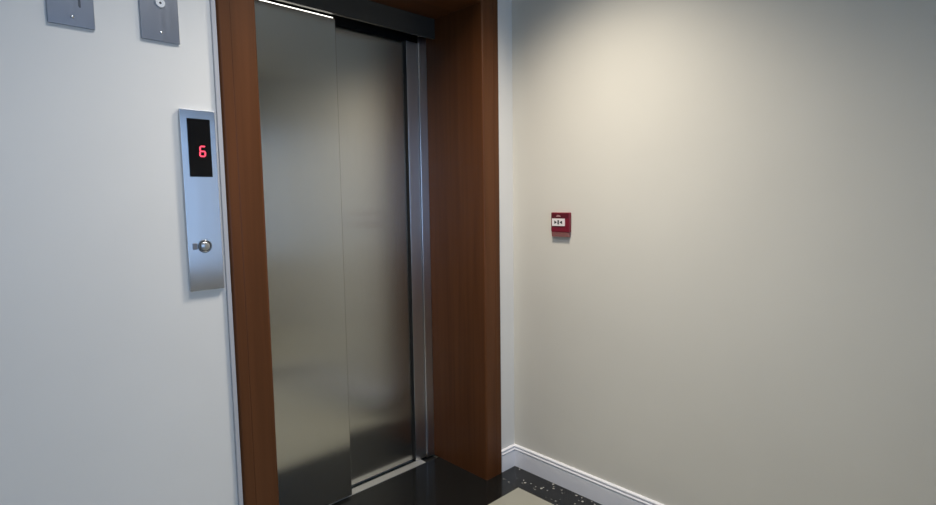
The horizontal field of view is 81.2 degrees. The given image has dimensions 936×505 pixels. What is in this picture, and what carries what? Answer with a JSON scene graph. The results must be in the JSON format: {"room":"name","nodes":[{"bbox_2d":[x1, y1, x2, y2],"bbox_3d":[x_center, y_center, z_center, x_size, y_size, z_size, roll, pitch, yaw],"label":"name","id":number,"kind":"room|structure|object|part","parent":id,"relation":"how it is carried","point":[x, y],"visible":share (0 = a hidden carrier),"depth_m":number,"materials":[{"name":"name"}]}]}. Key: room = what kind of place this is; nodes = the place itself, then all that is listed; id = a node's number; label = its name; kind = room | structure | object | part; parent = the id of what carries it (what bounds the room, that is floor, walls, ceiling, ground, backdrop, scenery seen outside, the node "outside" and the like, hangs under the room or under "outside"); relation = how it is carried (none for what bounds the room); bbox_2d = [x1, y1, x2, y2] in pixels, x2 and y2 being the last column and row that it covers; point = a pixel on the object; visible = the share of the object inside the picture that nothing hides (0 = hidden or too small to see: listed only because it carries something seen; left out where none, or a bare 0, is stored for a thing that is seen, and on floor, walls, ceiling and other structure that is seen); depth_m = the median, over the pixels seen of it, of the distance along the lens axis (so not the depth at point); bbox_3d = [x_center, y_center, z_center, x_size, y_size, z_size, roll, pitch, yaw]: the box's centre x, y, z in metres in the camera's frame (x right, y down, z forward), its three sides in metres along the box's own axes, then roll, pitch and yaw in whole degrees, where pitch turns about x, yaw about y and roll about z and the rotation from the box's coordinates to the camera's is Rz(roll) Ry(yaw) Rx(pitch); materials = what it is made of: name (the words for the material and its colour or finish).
{"room":"elevator lobby","nodes":[
{"label":"elevator lobby","id":0,"kind":"room"},
{"bbox_2d":[0,0,513,504],"bbox_3d":[-1.551,-0.107,1.459,4.203,2.650,0.747,-6,8,-44],"label":"wall","id":1,"kind":"structure","parent":0,"point":[116,388],"depth_m":1.50,"materials":[{"name":"paint"}]},
{"bbox_2d":[46,0,94,29],"bbox_3d":[-1.021,-0.618,1.402,0.101,0.075,0.011,-6,8,-44],"label":"switch plate","id":2,"kind":"object","parent":1,"relation":"attached to","point":[75,13],"visible":1,"depth_m":1.40,"materials":[{"name":"grey metal"}]},
{"bbox_2d":[138,0,179,44],"bbox_3d":[-0.873,-0.657,1.542,0.100,0.123,0.014,-6,8,-44],"label":"switch plate","id":3,"kind":"object","parent":1,"relation":"attached to","point":[159,21],"visible":1,"depth_m":1.54,"materials":[{"name":"grey metal"}]},
{"bbox_2d":[178,108,223,291],"bbox_3d":[-0.801,-0.154,1.648,0.099,0.540,0.020,-6,8,-44],"label":"panel","id":4,"kind":"object","parent":1,"relation":"attached to","point":[197,131],"visible":1,"depth_m":1.64,"materials":[{"name":"silver metal"}]},
{"bbox_2d":[254,0,435,504],"bbox_3d":[-0.594,-0.027,2.453,1.229,2.355,0.224,-6,8,-44],"label":"elevator","id":5,"kind":"object","parent":1,"relation":"attached to","point":[342,84],"visible":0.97,"depth_m":2.43,"materials":[{"name":"silver metal"}]},
{"bbox_2d":[261,0,332,17],"bbox_3d":[-0.745,-0.965,2.130,0.484,0.008,0.011,-6,8,-44],"label":"light","id":6,"kind":"object","parent":5,"relation":"on","point":[266,3],"depth_m":2.16,"materials":[{"name":"white"}]},
{"bbox_3d":[-0.727,0.079,2.228,0.486,2.090,0.034,-6,8,-44],"label":"door","id":7,"kind":"part","parent":5,"relation":"part of","materials":[{"name":"silver metal"}]},
{"bbox_3d":[-0.474,0.043,2.569,0.463,2.090,0.034,-6,8,-44],"label":"door","id":8,"kind":"part","parent":5,"relation":"part of","materials":[{"name":"silver metal"}]},
{"bbox_3d":[-0.606,1.112,2.537,0.931,0.014,0.160,-6,8,-44],"label":"sill","id":9,"kind":"part","parent":5,"relation":"part of","materials":[{"name":"metal"}]},
{"bbox_3d":[-0.212,0.009,2.770,0.050,2.128,0.007,-6,8,-44],"label":"post","id":10,"kind":"part","parent":5,"relation":"part of","materials":[{"name":"silver metal"}]},
{"bbox_2d":[210,0,501,504],"bbox_3d":[-0.434,-0.040,2.276,1.264,2.330,0.384,-6,8,-44],"label":"door frame","id":11,"kind":"structure","parent":1,"relation":"attached to","point":[462,57],"depth_m":2.50,"materials":[{"name":"brown wood"}]},
{"bbox_2d":[332,455,600,504],"bbox_3d":[0.478,1.293,1.240,6.600,0.150,4.050,-6,8,-44],"label":"floor","id":12,"kind":"structure","parent":0,"point":[437,481],"depth_m":2.53,"materials":[{"name":"black stone"}]},
{"bbox_2d":[512,0,935,504],"bbox_3d":[1.383,-0.311,3.161,2.397,2.650,2.370,-6,8,-44],"label":"wall","id":13,"kind":"structure","parent":0,"point":[737,306],"depth_m":1.94,"materials":[{"name":"beige paint"}]},
{"bbox_2d":[551,212,570,236],"bbox_3d":[0.415,-0.124,2.439,0.021,0.108,0.100,-6,8,-44],"label":"fire alarm","id":14,"kind":"object","parent":13,"relation":"attached to","point":[560,221],"visible":1,"depth_m":2.43,"materials":[{"name":"red plastic"}]},
{"bbox_3d":[0.404,-0.135,2.438,0.004,0.033,0.069,-6,8,-44],"label":"label plate","id":15,"kind":"part","parent":14,"relation":"part of","materials":[{"name":"white plastic"}]},
{"bbox_2d":[501,443,663,504],"bbox_3d":[0.156,1.137,1.557,6.600,0.109,1.634,-6,8,-44],"label":"baseboard","id":16,"kind":"structure","parent":13,"relation":"attached to","point":[603,492],"depth_m":2.51,"materials":[{"name":"white wood"}]}
]}

